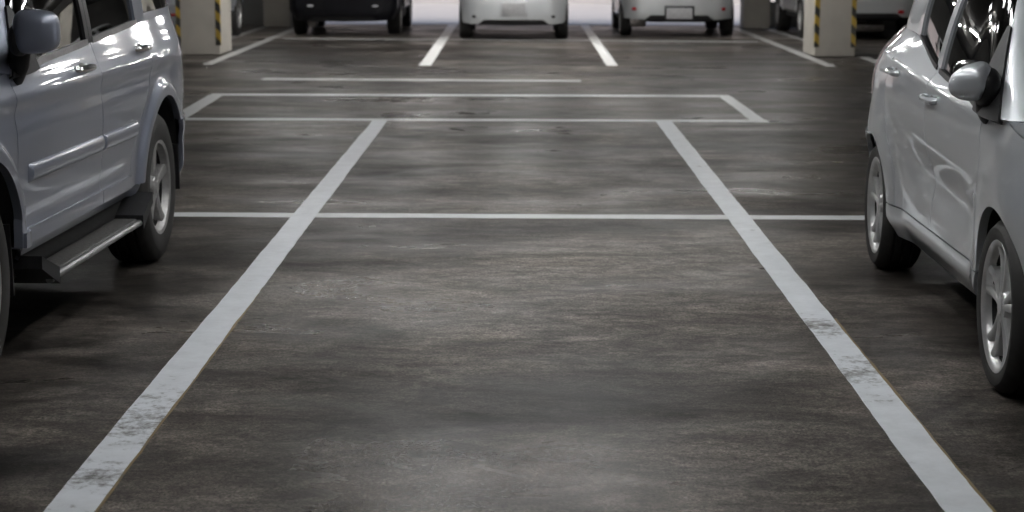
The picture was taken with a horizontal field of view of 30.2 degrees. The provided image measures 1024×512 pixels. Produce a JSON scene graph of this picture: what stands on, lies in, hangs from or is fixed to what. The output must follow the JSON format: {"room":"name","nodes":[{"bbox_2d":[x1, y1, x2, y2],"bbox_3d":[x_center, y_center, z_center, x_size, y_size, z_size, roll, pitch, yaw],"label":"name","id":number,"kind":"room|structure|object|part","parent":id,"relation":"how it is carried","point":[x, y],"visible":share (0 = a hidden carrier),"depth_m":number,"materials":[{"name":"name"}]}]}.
{"room":"parking garage","nodes":[
{"label":"parking garage","id":0,"kind":"room"},
{"bbox_2d":[243,0,263,23],"bbox_3d":[-7.557,-5.479,33.448,6.500,2.750,0.200,0,9,0],"label":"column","id":1,"kind":"structure","parent":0,"point":[252,9],"depth_m":33.52,"materials":[{"name":"paint"}]},
{"bbox_2d":[0,24,1023,511],"bbox_3d":[0.069,-0.567,13.082,22.000,0.252,42.000,0,9,0],"label":"floor","id":2,"kind":"structure","parent":0,"point":[423,267],"depth_m":7.57,"materials":[{"name":"concrete"}]},
{"bbox_2d":[0,0,184,357],"bbox_3d":[-2.497,-0.618,7.351,2.072,1.705,4.318,1,9,2],"label":"suv","id":3,"kind":"object","parent":2,"relation":"on","point":[92,116],"visible":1,"depth_m":7.32,"materials":[{"name":"silver metal"}]},
{"bbox_2d":[12,9,60,53],"bbox_3d":[-1.586,-0.747,6.327,0.154,0.149,0.128,1,9,2],"label":"mirror","id":4,"kind":"object","parent":3,"relation":"attached to","point":[34,31],"depth_m":6.28,"materials":[{"name":"silver plastic"}]},
{"bbox_3d":[-1.672,-0.431,6.965,0.080,0.640,1.143,1,9,2],"label":"door","id":5,"kind":"part","parent":3,"relation":"part of","materials":[{"name":"silver metal"}]},
{"bbox_3d":[-1.649,-0.144,7.020,0.042,0.053,1.125,1,9,2],"label":"door trim","id":6,"kind":"part","parent":3,"relation":"part of","materials":[{"name":"silver metal"}]},
{"bbox_3d":[-1.641,-0.366,7.038,0.026,0.065,1.005,1,9,2],"label":"moulding","id":7,"kind":"part","parent":3,"relation":"part of","materials":[{"name":"silver metal"}]},
{"bbox_3d":[-1.625,-0.718,7.268,0.052,0.033,0.217,1,9,2],"label":"door handle","id":8,"kind":"part","parent":3,"relation":"part of","materials":[{"name":"silver metal"}]},
{"bbox_3d":[-1.628,-0.277,7.824,0.019,0.052,0.490,1,9,2],"label":"door trim","id":9,"kind":"part","parent":3,"relation":"part of","materials":[{"name":"silver metal"}]},
{"bbox_3d":[-1.644,-0.619,7.972,0.090,0.681,0.894,1,9,2],"label":"door","id":10,"kind":"part","parent":3,"relation":"part of","materials":[{"name":"silver metal"}]},
{"bbox_3d":[-1.610,-0.498,7.836,0.025,0.065,0.575,1,9,2],"label":"moulding","id":11,"kind":"part","parent":3,"relation":"part of","materials":[{"name":"silver metal"}]},
{"bbox_3d":[-1.597,-0.903,8.250,0.053,0.033,0.217,1,9,2],"label":"door handle","id":12,"kind":"part","parent":3,"relation":"part of","materials":[{"name":"silver metal"}]},
{"bbox_2d":[175,0,231,54],"bbox_3d":[-4.037,-4.036,24.794,0.572,2.750,1.006,0,9,0],"label":"column","id":13,"kind":"structure","parent":2,"relation":"on","point":[203,27],"depth_m":24.48,"materials":[{"name":"paint"}]},
{"bbox_2d":[166,0,242,35],"bbox_3d":[-5.134,-4.047,28.043,2.061,1.705,4.303,1,9,3],"label":"suv","id":14,"kind":"object","parent":2,"relation":"on","point":[236,5],"visible":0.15,"depth_m":29.13,"materials":[{"name":"silver metal"}]},
{"bbox_3d":[-4.272,-4.006,28.382,0.080,0.589,1.143,1,9,3],"label":"door","id":15,"kind":"part","parent":14,"relation":"part of","materials":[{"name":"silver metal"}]},
{"bbox_2d":[263,0,292,26],"bbox_3d":[-4.021,-5.337,32.665,0.460,2.750,0.650,0,9,0],"label":"column","id":16,"kind":"structure","parent":2,"relation":"on","point":[277,13],"depth_m":32.54,"materials":[{"name":"paint"}]},
{"bbox_2d":[289,0,411,33],"bbox_3d":[-2.591,-4.574,31.285,2.055,1.705,4.307,0,9,0],"label":"suv","id":17,"kind":"object","parent":2,"relation":"on","point":[306,14],"visible":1,"depth_m":29.30,"materials":[{"name":"black paint"}]},
{"bbox_2d":[459,0,568,37],"bbox_3d":[0.087,-4.267,30.094,1.908,1.506,3.885,0,9,-3],"label":"hatchback","id":18,"kind":"object","parent":2,"relation":"on","point":[472,13],"visible":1,"depth_m":28.31,"materials":[{"name":"silver metal"}]},
{"bbox_3d":[0.024,-3.680,28.247,0.400,0.210,0.032,0,9,0],"label":"plate frame","id":19,"kind":"part","parent":18,"relation":"part of","materials":[{"name":"silver metal"}]},
{"bbox_3d":[0.024,-3.678,28.232,0.340,0.150,0.012,0,9,0],"label":"license plate","id":20,"kind":"part","parent":18,"relation":"part of","materials":[{"name":"white metal"}]},
{"bbox_2d":[612,0,733,35],"bbox_3d":[2.597,-4.435,31.166,1.910,1.506,3.886,0,9,0],"label":"sedan","id":21,"kind":"object","parent":2,"relation":"on","point":[626,14],"visible":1,"depth_m":29.39,"materials":[{"name":"silver metal"}]},
{"bbox_3d":[1.758,-4.404,31.561,0.086,0.623,0.969,0,9,0],"label":"door","id":22,"kind":"part","parent":21,"relation":"part of","materials":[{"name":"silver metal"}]},
{"bbox_3d":[2.585,-3.744,29.332,0.460,0.230,0.032,0,9,0],"label":"plate frame","id":23,"kind":"part","parent":21,"relation":"part of","materials":[{"name":"black plastic"}]},
{"bbox_3d":[2.585,-3.742,29.317,0.400,0.170,0.012,0,9,0],"label":"license plate","id":24,"kind":"part","parent":21,"relation":"part of","materials":[{"name":"white metal"}]},
{"bbox_2d":[740,0,769,27],"bbox_3d":[4.214,-5.322,32.747,0.450,2.750,0.600,0,9,0],"label":"column","id":25,"kind":"structure","parent":2,"relation":"on","point":[753,13],"depth_m":32.64,"materials":[{"name":"paint"}]},
{"bbox_2d":[803,0,856,56],"bbox_3d":[4.184,-4.023,24.886,0.532,2.750,1.036,0,9,0],"label":"column","id":26,"kind":"structure","parent":2,"relation":"on","point":[829,25],"depth_m":24.56,"materials":[{"name":"paint"}]},
{"bbox_2d":[775,0,913,38],"bbox_3d":[5.293,-4.393,30.357,2.055,1.705,4.306,0,9,0],"label":"suv","id":27,"kind":"object","parent":2,"relation":"on","point":[874,12],"visible":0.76,"depth_m":28.67,"materials":[{"name":"silver metal"}]},
{"bbox_3d":[4.426,-4.052,30.793,0.042,0.053,1.125,0,9,0],"label":"door trim","id":28,"kind":"part","parent":27,"relation":"part of","materials":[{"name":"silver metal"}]},
{"bbox_3d":[4.451,-4.342,30.753,0.080,0.640,1.143,0,9,0],"label":"door","id":29,"kind":"part","parent":27,"relation":"part of","materials":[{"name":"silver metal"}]},
{"bbox_2d":[865,0,1023,393],"bbox_3d":[2.412,-0.482,7.242,1.926,1.506,3.867,0,9,1],"label":"hatchback","id":30,"kind":"object","parent":2,"relation":"on","point":[944,132],"visible":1,"depth_m":6.91,"materials":[{"name":"silver metal"}]},
{"bbox_3d":[1.620,-0.786,8.106,0.054,0.033,0.217,0,9,1],"label":"door handle","id":31,"kind":"part","parent":30,"relation":"part of","materials":[{"name":"silver metal"}]},
{"bbox_3d":[1.686,-0.534,7.845,0.162,0.718,0.925,0,9,1],"label":"door","id":32,"kind":"part","parent":30,"relation":"part of","materials":[{"name":"silver metal"}]},
{"bbox_3d":[1.585,-0.601,7.256,0.053,0.033,0.217,0,9,1],"label":"door handle","id":33,"kind":"part","parent":30,"relation":"part of","materials":[{"name":"silver metal"}]},
{"bbox_3d":[1.627,-0.331,6.915,0.086,0.623,0.969,0,9,1],"label":"door","id":34,"kind":"part","parent":30,"relation":"part of","materials":[{"name":"silver metal"}]},
{"bbox_2d":[948,61,990,100],"bbox_3d":[1.506,-0.573,6.228,0.140,0.131,0.112,0,9,1],"label":"mirror","id":35,"kind":"object","parent":30,"relation":"attached to","point":[969,80],"depth_m":6.19,"materials":[{"name":"silver metal"}]},
{"bbox_2d":[1008,121,1023,136],"bbox_3d":[2.381,-0.349,5.894,1.609,0.261,1.043,0,9,1],"label":"hood","id":36,"kind":"object","parent":30,"relation":"attached to","point":[1015,128],"depth_m":5.99,"materials":[{"name":"silver metal"}]},
{"bbox_2d":[856,21,895,26],"bbox_3d":[8.543,-5.409,33.366,5.300,2.750,0.200,0,9,0],"label":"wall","id":37,"kind":"structure","parent":0,"point":[886,23],"depth_m":33.50,"materials":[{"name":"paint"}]},
{"bbox_2d":[770,2,796,25],"bbox_3d":[5.189,-4.274,33.573,1.400,0.420,0.200,0,9,0],"label":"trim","id":38,"kind":"structure","parent":37,"relation":"attached to","point":[772,4],"depth_m":33.49,"materials":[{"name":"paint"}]},
{"label":"outside","id":39,"kind":"structure","parent":0,"visible":0},
{"bbox_2d":[325,4,739,24],"bbox_3d":[0.349,-8.553,61.426,120.000,0.246,56.000,0,9,0],"label":"ground","id":40,"kind":"structure","parent":39,"point":[578,14],"depth_m":37.91,"materials":[{"name":"white paint"}]},
{"bbox_2d":[412,0,774,4],"bbox_3d":[0.257,-6.017,45.426,120.000,0.360,0.400,0,9,0],"label":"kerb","id":41,"kind":"object","parent":40,"relation":"on","point":[735,2],"depth_m":45.22,"materials":[{"name":"white paint"}]}
]}

